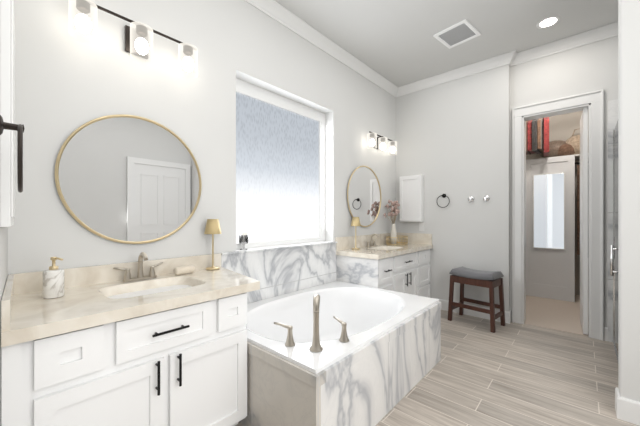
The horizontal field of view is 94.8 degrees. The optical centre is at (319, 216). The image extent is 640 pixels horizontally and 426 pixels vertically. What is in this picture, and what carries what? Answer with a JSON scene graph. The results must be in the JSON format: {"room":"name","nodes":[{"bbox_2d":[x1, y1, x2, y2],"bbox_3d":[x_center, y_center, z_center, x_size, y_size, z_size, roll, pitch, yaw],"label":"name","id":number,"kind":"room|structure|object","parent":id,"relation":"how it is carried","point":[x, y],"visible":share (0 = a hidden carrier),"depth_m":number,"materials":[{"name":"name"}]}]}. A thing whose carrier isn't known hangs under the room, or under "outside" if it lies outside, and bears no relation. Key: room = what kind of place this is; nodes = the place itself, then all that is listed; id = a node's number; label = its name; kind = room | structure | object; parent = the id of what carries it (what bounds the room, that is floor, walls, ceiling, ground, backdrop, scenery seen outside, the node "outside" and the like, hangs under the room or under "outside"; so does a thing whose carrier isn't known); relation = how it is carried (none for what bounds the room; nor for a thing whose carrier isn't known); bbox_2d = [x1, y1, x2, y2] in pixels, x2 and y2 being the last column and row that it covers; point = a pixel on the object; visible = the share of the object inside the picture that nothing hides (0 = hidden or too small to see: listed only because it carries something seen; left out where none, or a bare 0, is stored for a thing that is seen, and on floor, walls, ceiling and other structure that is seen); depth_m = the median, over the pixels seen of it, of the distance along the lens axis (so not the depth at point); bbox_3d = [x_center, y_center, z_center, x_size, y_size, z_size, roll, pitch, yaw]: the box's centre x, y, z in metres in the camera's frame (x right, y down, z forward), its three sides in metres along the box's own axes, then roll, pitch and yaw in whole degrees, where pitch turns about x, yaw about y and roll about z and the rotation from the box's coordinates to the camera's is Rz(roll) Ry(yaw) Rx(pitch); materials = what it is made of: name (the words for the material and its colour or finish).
{"room":"bathroom","nodes":[
{"label":"bathroom","id":0,"kind":"room"},
{"bbox_2d":[0,227,7,425],"bbox_3d":[-1.001,-0.285,0.830,1.300,2.970,0.197,0,0,42],"label":"wall","id":1,"kind":"structure","parent":0,"point":[3,254],"depth_m":1.00,"materials":[{"name":"white paint"}]},
{"bbox_2d":[0,0,14,226],"bbox_3d":[-1.070,-0.350,1.009,0.360,0.760,0.044,0,0,42],"label":"medicine cabinet","id":2,"kind":"object","parent":1,"relation":"attached to","point":[7,114],"visible":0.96,"depth_m":0.88,"materials":[{"name":"white wood"}]},
{"bbox_2d":[0,115,24,192],"bbox_3d":[-0.803,-0.162,0.763,0.179,0.196,0.053,0,0,42],"label":"towel ring","id":3,"kind":"object","parent":1,"relation":"attached to","point":[19,128],"depth_m":0.73,"materials":[{"name":"brown metal"}]},
{"bbox_2d":[8,0,395,274],"bbox_3d":[-1.074,-0.285,1.912,0.250,2.970,6.820,0,0,42],"label":"wall","id":4,"kind":"structure","parent":0,"point":[66,84],"depth_m":1.90,"materials":[{"name":"white paint"}]},
{"bbox_2d":[55,114,201,243],"bbox_3d":[-1.056,-0.215,1.722,0.022,0.745,0.745,0,0,42],"label":"round mirror","id":5,"kind":"object","parent":4,"relation":"attached to","point":[126,179],"visible":1,"depth_m":1.68,"materials":[{"name":"white mirror"}]},
{"bbox_2d":[69,0,197,77],"bbox_3d":[-1.018,-0.991,1.668,0.153,0.192,0.632,0,0,42],"label":"sconce","id":6,"kind":"object","parent":4,"relation":"attached to","point":[136,37],"visible":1,"depth_m":1.64,"materials":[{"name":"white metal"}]},
{"bbox_2d":[221,241,336,303],"bbox_3d":[-0.267,0.479,2.608,0.026,0.442,1.328,0,0,42],"label":"marble tile","id":7,"kind":"structure","parent":4,"relation":"attached to","point":[276,271],"depth_m":2.56,"materials":[{"name":"white stone"}]},
{"bbox_2d":[236,78,330,250],"bbox_3d":[-0.305,-0.420,2.701,0.155,1.380,1.160,0,0,42],"label":"window","id":8,"kind":"structure","parent":4,"relation":"in","point":[280,170],"depth_m":2.69,"materials":[{"name":"white glass"}]},
{"bbox_2d":[239,232,247,249],"bbox_3d":[-0.605,0.190,2.332,0.072,0.136,0.072,0,0,42],"label":"candle holder","id":9,"kind":"object","parent":8,"relation":"on","point":[243,237],"visible":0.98,"depth_m":2.31,"materials":[{"name":"clear glass"}]},
{"bbox_2d":[347,166,380,226],"bbox_3d":[0.540,-0.245,3.508,0.022,0.730,0.730,0,0,42],"label":"round mirror","id":10,"kind":"object","parent":4,"relation":"attached to","point":[364,196],"visible":0.92,"depth_m":3.49,"materials":[{"name":"white mirror"}]},
{"bbox_2d":[367,131,396,154],"bbox_3d":[0.765,-0.906,3.662,0.153,0.192,0.612,0,0,42],"label":"sconce","id":11,"kind":"object","parent":4,"relation":"attached to","point":[375,142],"visible":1,"depth_m":3.64,"materials":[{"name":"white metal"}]},
{"bbox_2d":[244,0,617,96],"bbox_3d":[0.263,-1.721,0.669,3.400,0.098,6.348,0,0,42],"label":"crown molding","id":12,"kind":"structure","parent":4,"relation":"attached to","point":[280,14],"depth_m":3.06,"materials":[{"name":"white"}]},
{"bbox_2d":[235,310,638,425],"bbox_3d":[0.184,1.210,0.619,3.850,0.100,6.568,0,0,42],"label":"floor","id":13,"kind":"structure","parent":0,"point":[479,373],"depth_m":2.07,"materials":[{"name":"beige tile"}]},
{"bbox_2d":[1,253,259,425],"bbox_3d":[-0.844,0.730,1.506,0.628,0.940,1.080,0,0,42],"label":"bathroom vanity","id":14,"kind":"object","parent":13,"relation":"on","point":[101,345],"visible":1,"depth_m":1.24,"materials":[{"name":"white wood"}]},
{"bbox_2d":[1,253,259,347],"bbox_3d":[-0.848,0.377,1.509,0.616,0.234,1.080,0,0,42],"label":"countertop","id":15,"kind":"structure","parent":14,"relation":"on","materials":[{"name":"beige stone"}]},
{"bbox_2d":[43,257,63,298],"bbox_3d":[-1.179,0.265,1.302,0.078,0.178,0.072,0,0,42],"label":"soap dispenser","id":16,"kind":"object","parent":15,"relation":"on","point":[53,281],"visible":1,"depth_m":1.28,"materials":[{"name":"stone"}]},
{"bbox_2d":[113,252,162,281],"bbox_3d":[-0.993,0.274,1.646,0.127,0.159,0.254,0,0,42],"label":"sink faucet","id":17,"kind":"object","parent":15,"relation":"on","point":[140,275],"visible":0.98,"depth_m":1.66,"materials":[{"name":"silver metal"}]},
{"bbox_2d":[174,265,194,274],"bbox_3d":[-0.842,0.330,1.826,0.048,0.048,0.116,0,0,34],"label":"roll","id":18,"kind":"object","parent":15,"relation":"on","point":[184,270],"visible":1,"depth_m":1.81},
{"bbox_2d":[204,219,221,269],"bbox_3d":[-0.728,0.184,1.999,0.112,0.340,0.112,0,0,42],"label":"table lamp","id":19,"kind":"object","parent":15,"relation":"on","point":[212,227],"visible":0.98,"depth_m":1.97,"materials":[{"name":"gold metal"}]},
{"bbox_2d":[239,281,440,425],"bbox_3d":[0.081,0.935,2.182,1.080,0.530,1.499,0,0,42],"label":"bathtub","id":20,"kind":"object","parent":13,"relation":"on","point":[380,365],"visible":0.85,"depth_m":1.68,"materials":[{"name":"stone"}]},
{"bbox_2d":[274,294,348,351],"bbox_3d":[-0.040,0.536,1.586,0.299,0.267,0.298,0,0,42],"label":"tub faucet","id":21,"kind":"object","parent":20,"relation":"on","point":[316,346],"visible":1,"depth_m":1.50,"materials":[{"name":"silver metal"}]},
{"bbox_2d":[335,232,432,297],"bbox_3d":[0.807,0.708,3.427,0.528,0.985,1.346,0,0,42],"label":"bathroom vanity","id":22,"kind":"object","parent":13,"relation":"on","point":[381,264],"visible":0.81,"depth_m":3.16,"materials":[{"name":"white wood"}]},
{"bbox_2d":[335,232,432,260],"bbox_3d":[0.803,0.354,3.431,0.516,0.279,1.346,0,0,42],"label":"countertop","id":23,"kind":"structure","parent":22,"relation":"on","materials":[{"name":"beige stone"}]},
{"bbox_2d":[351,217,360,249],"bbox_3d":[0.393,0.176,3.230,0.112,0.355,0.112,0,0,42],"label":"table lamp","id":24,"kind":"object","parent":23,"relation":"on","point":[355,222],"visible":1,"depth_m":3.20,"materials":[{"name":"gold metal"}]},
{"bbox_2d":[365,233,378,246],"bbox_3d":[0.646,0.274,3.487,0.127,0.159,0.254,0,0,42],"label":"sink faucet","id":25,"kind":"object","parent":23,"relation":"on","point":[372,244],"visible":1,"depth_m":3.50,"materials":[{"name":"silver metal"}]},
{"bbox_2d":[386,236,407,244],"bbox_3d":[1.004,0.303,3.824,0.211,0.103,0.381,0,0,42],"label":"basket","id":26,"kind":"object","parent":23,"relation":"on","point":[401,242],"visible":0.96,"depth_m":3.75,"materials":[{"name":"gold metal"}]},
{"bbox_2d":[383,200,399,243],"bbox_3d":[0.938,0.060,3.777,0.231,0.574,0.264,0,0,42],"label":"vase","id":27,"kind":"object","parent":26,"relation":"in","point":[395,210],"visible":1,"depth_m":3.75,"materials":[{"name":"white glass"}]},
{"bbox_2d":[448,266,505,332],"bbox_3d":[1.709,0.869,3.224,0.316,0.582,0.478,0,0,-40],"label":"stool","id":28,"kind":"object","parent":13,"relation":"on","point":[490,280],"visible":1,"depth_m":3.14,"materials":[{"name":"brown wood"}]},
{"bbox_2d":[275,0,617,86],"bbox_3d":[0.895,-1.820,1.413,3.850,0.100,8.700,0,0,42],"label":"ceiling","id":29,"kind":"structure","parent":0,"point":[396,43],"depth_m":2.72,"materials":[{"name":"white paint"}]},
{"bbox_2d":[433,19,480,48],"bbox_3d":[1.328,-1.764,2.850,0.330,0.012,0.310,0,0,-40],"label":"ceiling vent","id":30,"kind":"object","parent":29,"relation":"in","point":[463,31],"visible":0.98,"depth_m":2.85,"materials":[{"name":"white"}]},
{"bbox_2d":[536,16,560,28],"bbox_3d":[2.074,-1.768,2.673,0.176,0.004,0.176,0,0,42],"label":"recessed light","id":31,"kind":"object","parent":29,"relation":"in","point":[547,22],"visible":1,"depth_m":2.67,"materials":[{"name":"white plastic"}]},
{"bbox_2d":[396,64,509,311],"bbox_3d":[1.530,-0.276,3.832,1.619,3.451,0.213,0,0,42],"label":"wall","id":32,"kind":"structure","parent":0,"point":[453,140],"depth_m":3.53,"materials":[{"name":"white paint"}]},
{"bbox_2d":[400,175,423,221],"bbox_3d":[1.211,-0.242,3.907,0.300,0.609,0.098,0,0,42],"label":"medicine cabinet","id":33,"kind":"object","parent":32,"relation":"attached to","point":[411,198],"visible":1,"depth_m":3.85,"materials":[{"name":"white wood"}]},
{"bbox_2d":[419,222,423,230],"bbox_3d":[1.335,0.128,3.857,0.068,0.111,0.008,0,0,42],"label":"outlet","id":34,"kind":"object","parent":32,"relation":"attached to","point":[421,226],"visible":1,"depth_m":3.85,"materials":[{"name":"white plastic"}]},
{"bbox_2d":[436,194,449,207],"bbox_3d":[1.534,-0.203,3.652,0.160,0.176,0.049,0,0,42],"label":"towel ring","id":35,"kind":"object","parent":32,"relation":"attached to","point":[443,195],"depth_m":3.65,"materials":[{"name":"black metal"}]},
{"bbox_2d":[434,298,510,323],"bbox_3d":[1.755,1.097,3.489,0.855,0.126,0.027,0,0,42],"label":"baseboard","id":36,"kind":"structure","parent":32,"relation":"attached to","point":[444,303],"depth_m":3.42,"materials":[{"name":"white"}]},
{"bbox_2d":[468,195,489,202],"bbox_3d":[1.817,-0.204,3.385,0.229,0.087,0.069,0,0,42],"label":"robe hook","id":37,"kind":"object","parent":32,"relation":"attached to","point":[485,198],"depth_m":3.37,"materials":[{"name":"silver metal"}]},
{"bbox_2d":[526,111,581,294],"bbox_3d":[3.754,-0.276,4.489,2.030,3.451,0.097,0,0,42],"label":"wall","id":38,"kind":"structure","parent":0,"point":[562,127],"depth_m":4.41,"materials":[{"name":"beige paint"}]},
{"bbox_2d":[529,154,579,159],"bbox_3d":[3.604,-0.865,4.321,1.827,0.019,0.343,0,0,42],"label":"closet shelf","id":39,"kind":"object","parent":38,"relation":"attached to","point":[577,156],"depth_m":4.23,"materials":[{"name":"white wood"}]},
{"bbox_2d":[539,128,579,157],"bbox_3d":[3.608,-1.077,4.329,0.642,0.402,0.272,0,0,42],"label":"bag","id":40,"kind":"object","parent":39,"relation":"on","point":[570,146],"visible":0.67,"depth_m":4.25,"materials":[{"name":"leather"}]},
{"bbox_2d":[524,295,587,335],"bbox_3d":[3.078,1.187,3.732,1.837,0.062,1.933,0,0,42],"label":"floor","id":41,"kind":"structure","parent":0,"point":[559,315],"depth_m":3.49,"materials":[{"name":"beige carpet"}]},
{"bbox_2d":[526,155,574,301],"bbox_3d":[3.267,0.157,4.197,0.561,1.996,0.098,0,0,42],"label":"door","id":42,"kind":"structure","parent":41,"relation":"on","point":[550,227],"depth_m":4.15,"materials":[{"name":"white wood"}]},
{"bbox_2d":[510,36,617,326],"bbox_3d":[3.015,-0.276,2.556,2.296,3.451,0.135,0,0,42],"label":"wall","id":43,"kind":"structure","parent":0,"point":[590,67],"depth_m":2.91,"materials":[{"name":"white paint"}]},
{"bbox_2d":[512,89,603,340],"bbox_3d":[2.442,-0.019,3.057,0.725,2.359,0.172,0,0,42],"label":"door frame","id":44,"kind":"structure","parent":43,"relation":"attached to","point":[593,101],"depth_m":2.84,"materials":[{"name":"white wood"}]},
{"bbox_2d":[580,107,587,334],"bbox_3d":[2.772,0.037,3.067,0.094,2.223,0.518,0,0,42],"label":"closet door","id":45,"kind":"structure","parent":43,"relation":"in","point":[584,220],"depth_m":2.88,"materials":[{"name":"white wood"}]},
{"bbox_2d":[608,99,617,341],"bbox_3d":[3.138,0.039,2.348,1.200,2.243,0.012,0,0,42],"label":"tiled wall","id":46,"kind":"structure","parent":43,"relation":"attached to","point":[612,113],"depth_m":2.73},
{"bbox_2d":[610,121,617,360],"bbox_3d":[2.265,0.176,2.247,0.073,1.957,1.294,0,0,42],"label":"shower glass door","id":47,"kind":"structure","parent":46,"relation":"attached to","point":[614,260],"depth_m":2.57,"materials":[{"name":"clear glass"}]},
{"bbox_2d":[618,0,639,401],"bbox_3d":[2.340,-0.276,1.228,1.532,3.451,0.116,0,0,42],"label":"wall","id":48,"kind":"structure","parent":0,"point":[628,199],"depth_m":1.67,"materials":[{"name":"white paint"}]},
{"bbox_2d":[615,393,639,425],"bbox_3d":[2.202,1.097,1.265,1.304,0.126,0.014,0,0,42],"label":"baseboard","id":49,"kind":"structure","parent":48,"relation":"attached to","point":[627,410],"depth_m":1.67,"materials":[{"name":"white wood"}]},
{"bbox_3d":[3.467,-1.113,4.167,1.827,0.702,0.420,0,0,42],"label":"rail","id":50,"kind":"object","parent":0,"visible":0},
{"bbox_2d":[526,117,579,254],"bbox_3d":[3.563,-0.333,4.059,1.464,2.166,0.741,0,0,42],"label":"hanging clothes","id":51,"kind":"object","parent":50,"relation":"hanging from","point":[537,136],"visible":0.25,"depth_m":4.10,"materials":[{"name":"red fabric"}]}
]}

